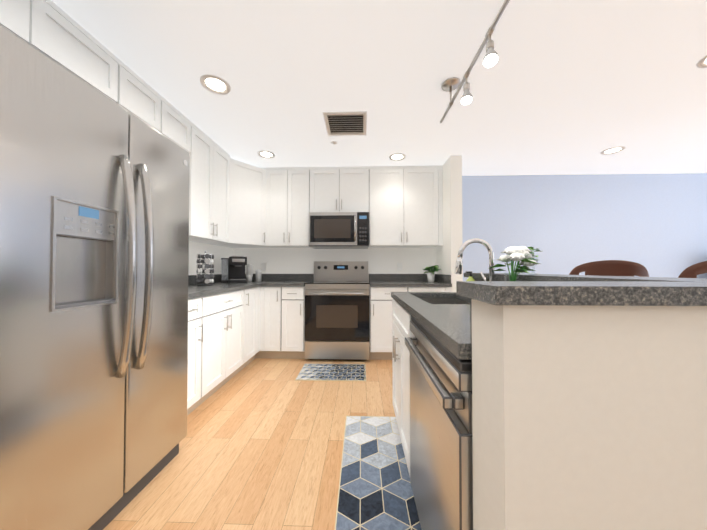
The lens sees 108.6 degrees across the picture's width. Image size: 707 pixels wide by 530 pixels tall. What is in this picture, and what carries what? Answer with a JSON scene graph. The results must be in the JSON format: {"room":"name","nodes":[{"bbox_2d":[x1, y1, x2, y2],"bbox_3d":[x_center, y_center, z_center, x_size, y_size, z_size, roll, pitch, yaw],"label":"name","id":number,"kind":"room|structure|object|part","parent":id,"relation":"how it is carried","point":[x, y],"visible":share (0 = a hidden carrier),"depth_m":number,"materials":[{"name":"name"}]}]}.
{"room":"kitchen","nodes":[
{"label":"kitchen","id":0,"kind":"room"},
{"bbox_2d":[188,241,232,274],"bbox_3d":[-1.488,-0.115,0.300,0.928,2.400,6.680,0,-1,2],"label":"wall","id":1,"kind":"structure","parent":0,"point":[218,252],"depth_m":3.05,"materials":[{"name":"paint"}]},
{"bbox_2d":[0,0,51,58],"bbox_3d":[-1.650,-1.163,0.973,0.318,0.280,0.513,0,-1,2],"label":"upper cabinet","id":2,"kind":"object","parent":1,"relation":"attached to","point":[29,20],"depth_m":1.17,"materials":[{"name":"paint"}]},
{"bbox_2d":[52,1,191,151],"bbox_3d":[-1.628,-1.151,1.726,0.318,0.280,1.106,0,-1,2],"label":"upper cabinet","id":3,"kind":"object","parent":1,"relation":"attached to","point":[75,49],"depth_m":1.55,"materials":[{"name":"paint"}]},
{"bbox_2d":[189,123,231,243],"bbox_3d":[-1.584,-0.767,2.633,0.351,1.018,0.717,0,-1,2],"label":"upper cabinet","id":4,"kind":"object","parent":1,"relation":"attached to","point":[210,178],"depth_m":2.56,"materials":[{"name":"paint"}]},
{"bbox_2d":[212,159,267,247],"bbox_3d":[-1.412,-0.758,3.266,0.658,1.018,0.760,0,-1,2],"label":"upper cabinet","id":5,"kind":"object","parent":1,"relation":"attached to","point":[233,203],"depth_m":3.14,"materials":[{"name":"paint"}]},
{"bbox_2d":[103,358,395,529],"bbox_3d":[2.046,1.113,0.175,8.160,0.060,7.080,0,-1,2],"label":"floor","id":6,"kind":"structure","parent":0,"point":[261,445],"depth_m":1.47,"materials":[{"name":"brown wood"}]},
{"bbox_2d":[0,25,189,529],"bbox_3d":[-1.333,0.203,1.112,0.829,1.790,0.827,0,-1,2],"label":"fridge","id":7,"kind":"object","parent":6,"relation":"on","point":[94,227],"visible":1,"depth_m":0.94,"materials":[{"name":"silver metal"}]},
{"bbox_3d":[-1.027,-0.228,1.170,0.085,0.779,0.649,0,-1,2],"label":"panel","id":8,"kind":"part","parent":7,"relation":"part of","materials":[{"name":"silver metal"}]},
{"bbox_3d":[-0.957,0.003,1.121,0.078,0.939,0.124,0,-1,2],"label":"handle","id":9,"kind":"part","parent":7,"relation":"part of","materials":[{"name":"silver metal"}]},
{"bbox_2d":[187,295,210,414],"bbox_3d":[-1.460,0.671,1.788,0.647,0.876,0.361,0,-1,2],"label":"base cabinet","id":10,"kind":"object","parent":6,"relation":"on","point":[199,309],"depth_m":1.87,"materials":[{"name":"paint"}]},
{"bbox_2d":[188,274,313,298],"bbox_3d":[-1.174,0.177,2.608,1.171,0.136,2.032,0,-1,2],"label":"countertop","id":11,"kind":"structure","parent":10,"relation":"on","point":[267,280],"depth_m":2.95,"materials":[{"name":"stone"}]},
{"bbox_2d":[196,250,213,285],"bbox_3d":[-1.504,0.030,2.579,0.150,0.356,0.150,0,-1,2],"label":"pod carousel","id":12,"kind":"object","parent":11,"relation":"on","point":[206,276],"visible":1,"depth_m":2.54,"materials":[{"name":"silver plastic"}]},
{"bbox_2d":[221,256,246,282],"bbox_3d":[-1.483,0.054,3.145,0.270,0.325,0.290,1,-1,-30],"label":"coffee maker","id":13,"kind":"object","parent":11,"relation":"on","point":[232,269],"visible":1,"depth_m":3.08,"materials":[{"name":"black plastic"}]},
{"bbox_2d":[246,264,252,281],"bbox_3d":[-1.399,0.106,3.415,0.086,0.230,0.087,0,-1,2],"label":"cups","id":14,"kind":"object","parent":11,"relation":"on","point":[249,274],"visible":1,"depth_m":3.38,"materials":[{"name":"white plastic"}]},
{"bbox_2d":[255,269,261,281],"bbox_3d":[-1.278,0.139,3.421,0.079,0.165,0.080,0,-1,2],"label":"jar","id":15,"kind":"object","parent":11,"relation":"on","point":[258,275],"visible":1,"depth_m":3.39,"materials":[{"name":"white ceramic"}]},
{"bbox_2d":[211,289,246,394],"bbox_3d":[-1.446,0.678,2.248,0.647,0.876,0.808,0,-1,2],"label":"base cabinet","id":16,"kind":"object","parent":6,"relation":"on","point":[232,334],"depth_m":2.28,"materials":[{"name":"paint"}]},
{"bbox_2d":[247,288,254,364],"bbox_3d":[-1.433,0.685,2.711,0.647,0.876,0.374,0,-1,2],"label":"base cabinet","id":17,"kind":"object","parent":6,"relation":"on","point":[250,292],"depth_m":2.78,"materials":[{"name":"paint"}]},
{"bbox_2d":[263,286,304,358],"bbox_3d":[-0.839,0.695,3.293,0.544,0.876,0.628,0,-1,2],"label":"base cabinet","id":18,"kind":"object","parent":6,"relation":"on","point":[283,307],"depth_m":2.98,"materials":[{"name":"paint"}]},
{"bbox_2d":[295,364,365,380],"bbox_3d":[-0.215,1.118,2.664,0.690,0.007,0.420,0,-1,2],"label":"area rug","id":19,"kind":"object","parent":6,"relation":"on","point":[332,372],"visible":1,"depth_m":2.63,"materials":[{"name":"grey fabric"}]},
{"bbox_2d":[305,261,369,359],"bbox_3d":[-0.183,0.539,3.236,0.756,1.185,0.702,0,-1,2],"label":"range","id":20,"kind":"object","parent":6,"relation":"on","point":[337,327],"visible":1,"depth_m":2.95,"materials":[{"name":"silver metal"}]},
{"bbox_2d":[334,416,421,529],"bbox_3d":[0.122,1.096,1.243,0.390,0.007,1.220,0,-1,2],"label":"area rug","id":21,"kind":"object","parent":6,"relation":"on","point":[375,491],"visible":0.79,"depth_m":1.29,"materials":[{"name":"blue fabric"}]},
{"bbox_2d":[369,285,450,359],"bbox_3d":[0.668,0.694,3.231,0.931,0.875,0.661,0,-1,2],"label":"base cabinet","id":22,"kind":"object","parent":6,"relation":"on","point":[380,312],"visible":0.38,"depth_m":2.95,"materials":[{"name":"paint"}]},
{"bbox_2d":[369,274,451,286],"bbox_3d":[0.668,0.187,3.241,0.931,0.136,0.657,0,-1,2],"label":"countertop","id":23,"kind":"structure","parent":22,"relation":"on","point":[402,280],"depth_m":3.34,"materials":[{"name":"stone"}]},
{"bbox_2d":[423,265,440,281],"bbox_3d":[1.014,0.110,3.312,0.250,0.219,0.279,0,-1,2],"label":"potted plant","id":24,"kind":"object","parent":23,"relation":"on","point":[431,273],"visible":1,"depth_m":3.27,"materials":[{"name":"green plant"}]},
{"bbox_2d":[391,296,469,475],"bbox_3d":[0.547,0.666,1.500,0.556,0.875,0.675,0,-1,2],"label":"base cabinet","id":25,"kind":"object","parent":6,"relation":"on","point":[400,322],"depth_m":1.45,"materials":[{"name":"paint"}]},
{"bbox_2d":[391,292,471,359],"bbox_3d":[0.536,0.205,1.215,0.560,0.036,1.300,0,-1,2],"label":"countertop","id":26,"kind":"structure","parent":25,"relation":"on","point":[449,324],"depth_m":0.88,"materials":[{"name":"grey stone"}]},
{"bbox_2d":[466,271,474,280],"bbox_3d":[0.770,0.118,1.669,0.061,0.151,0.062,0,-1,2],"label":"soap bottle","id":27,"kind":"object","parent":26,"relation":"on","point":[470,278],"visible":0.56,"depth_m":1.66,"materials":[{"name":"green"}]},
{"bbox_2d":[455,238,493,280],"bbox_3d":[0.671,0.022,1.413,0.228,0.337,0.094,0,-1,2],"label":"faucet","id":28,"kind":"object","parent":26,"relation":"on","point":[459,261],"visible":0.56,"depth_m":1.39,"materials":[{"name":"silver metal"}]},
{"bbox_2d":[490,246,539,280],"bbox_3d":[0.761,0.047,1.181,0.191,0.277,0.212,0,-1,2],"label":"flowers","id":29,"kind":"object","parent":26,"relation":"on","point":[522,254],"visible":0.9,"depth_m":1.17,"materials":[{"name":"white plant"}]},
{"bbox_2d":[405,316,472,529],"bbox_3d":[0.511,0.659,0.858,0.580,0.870,0.590,0,-1,2],"label":"dishwasher","id":30,"kind":"object","parent":25,"relation":"in","point":[441,460],"visible":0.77,"depth_m":0.71,"materials":[{"name":"grey metal"}]},
{"bbox_2d":[569,260,648,276],"bbox_3d":[1.708,0.541,1.747,0.420,1.136,0.450,-1,-1,32],"label":"stool","id":31,"kind":"object","parent":6,"relation":"on","point":[613,268],"visible":0.17,"depth_m":1.56,"materials":[{"name":"brown wood"}]},
{"bbox_2d":[678,261,706,277],"bbox_3d":[1.749,0.531,1.146,0.420,1.136,0.450,-1,-1,44],"label":"stool","id":32,"kind":"object","parent":6,"relation":"on","point":[693,271],"visible":0.08,"depth_m":1.14,"materials":[{"name":"brown wood"}]},
{"bbox_2d":[52,0,706,175],"bbox_3d":[2.046,-1.332,0.213,8.160,0.030,7.080,0,-1,2],"label":"ceiling","id":33,"kind":"structure","parent":0,"point":[568,87],"depth_m":1.74,"materials":[{"name":"paint"}]},
{"bbox_2d":[200,74,230,94],"bbox_3d":[-0.987,-1.288,1.819,0.196,0.012,0.196,0,-1,2],"label":"recessed light","id":34,"kind":"object","parent":33,"relation":"in","point":[216,85],"visible":1,"depth_m":1.82,"materials":[{"name":"white"}]},
{"bbox_2d":[257,150,274,158],"bbox_3d":[-1.004,-1.271,2.925,0.196,0.012,0.196,0,-1,2],"label":"recessed light","id":35,"kind":"object","parent":33,"relation":"in","point":[267,154],"visible":1,"depth_m":2.93,"materials":[{"name":"white"}]},
{"bbox_2d":[323,111,366,135],"bbox_3d":[-0.067,-1.276,2.307,0.370,0.015,0.360,0,-1,2],"label":"ceiling vent","id":36,"kind":"object","parent":33,"relation":"in","point":[341,123],"visible":0.98,"depth_m":2.28,"materials":[{"name":"white"}]},
{"bbox_2d":[389,153,405,160],"bbox_3d":[0.516,-1.270,2.990,0.196,0.012,0.196,0,-1,2],"label":"recessed light","id":37,"kind":"object","parent":33,"relation":"in","point":[396,157],"visible":1,"depth_m":2.98,"materials":[{"name":"white"}]},
{"bbox_2d":[440,0,509,122],"bbox_3d":[0.671,-1.141,1.047,0.132,0.322,1.970,0,-1,2],"label":"track light","id":38,"kind":"object","parent":33,"relation":"attached to","point":[490,59],"visible":1,"depth_m":1.47,"materials":[{"name":"silver metal"}]},
{"bbox_2d":[600,146,624,154],"bbox_3d":[2.885,-1.272,2.829,0.196,0.012,0.196,0,-1,2],"label":"recessed light","id":39,"kind":"object","parent":33,"relation":"in","point":[613,150],"visible":0.98,"depth_m":2.83,"materials":[{"name":"white"}]},
{"bbox_2d":[696,55,706,67],"bbox_3d":[2.277,-1.292,1.566,0.196,0.012,0.196,0,-1,2],"label":"recessed light","id":40,"kind":"object","parent":33,"relation":"in","point":[701,63],"visible":1,"depth_m":1.63,"materials":[{"name":"white"}]},
{"bbox_2d":[435,155,462,291],"bbox_3d":[1.203,-0.069,3.260,0.130,2.400,0.660,0,-1,2],"label":"wall","id":41,"kind":"structure","parent":0,"point":[446,254],"depth_m":2.95,"materials":[{"name":"paint"}]},
{"bbox_2d":[233,173,706,280],"bbox_3d":[2.148,-0.063,3.607,8.000,2.400,0.150,0,-1,2],"label":"wall","id":42,"kind":"structure","parent":0,"point":[654,225],"depth_m":3.55,"materials":[{"name":"paint"}]},
{"bbox_2d":[261,263,265,270],"bbox_3d":[-1.282,0.025,3.629,0.072,0.115,0.007,0,-1,2],"label":"electrical outlet","id":43,"kind":"object","parent":42,"relation":"attached to","point":[263,266],"visible":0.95,"depth_m":3.63,"materials":[{"name":"white plastic"}]},
{"bbox_2d":[268,167,315,247],"bbox_3d":[-0.836,-0.755,3.435,0.669,1.018,0.388,0,-1,2],"label":"upper cabinet","id":44,"kind":"object","parent":42,"relation":"attached to","point":[291,190],"depth_m":3.29,"materials":[{"name":"paint"}]},
{"bbox_2d":[316,166,371,211],"bbox_3d":[-0.178,-0.965,3.439,0.768,0.598,0.348,0,-1,2],"label":"upper cabinet","id":45,"kind":"object","parent":42,"relation":"attached to","point":[345,188],"depth_m":3.27,"materials":[{"name":"paint"}]},
{"bbox_2d":[309,212,368,248],"bbox_3d":[-0.180,-0.446,3.361,0.752,0.428,0.486,0,-1,2],"label":"over-the-range microwave","id":46,"kind":"object","parent":45,"relation":"attached to","point":[338,230],"visible":1,"depth_m":3.17,"materials":[{"name":"silver metal"}]},
{"bbox_2d":[397,263,401,270],"bbox_3d":[0.647,0.024,3.571,0.072,0.115,0.007,0,-1,2],"label":"electrical outlet","id":47,"kind":"object","parent":42,"relation":"attached to","point":[399,266],"visible":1,"depth_m":3.57,"materials":[{"name":"white plastic"}]},
{"bbox_2d":[369,165,442,247],"bbox_3d":[0.642,-0.755,3.411,0.994,1.018,0.348,0,-1,2],"label":"upper cabinet","id":48,"kind":"object","parent":42,"relation":"attached to","point":[407,212],"depth_m":3.24,"materials":[{"name":"paint"}]},
{"bbox_2d":[471,299,706,529],"bbox_3d":[0.617,0.588,1.128,0.675,1.020,1.417,0,-1,2],"label":"wall","id":49,"kind":"structure","parent":0,"point":[589,417],"depth_m":0.43,"materials":[{"name":"paint"}]},
{"bbox_2d":[456,273,706,343],"bbox_3d":[0.654,0.116,1.133,0.800,0.139,1.460,0,-1,2],"label":"countertop","id":50,"kind":"structure","parent":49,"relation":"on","point":[559,289],"depth_m":0.41,"materials":[{"name":"stone"}]}
]}

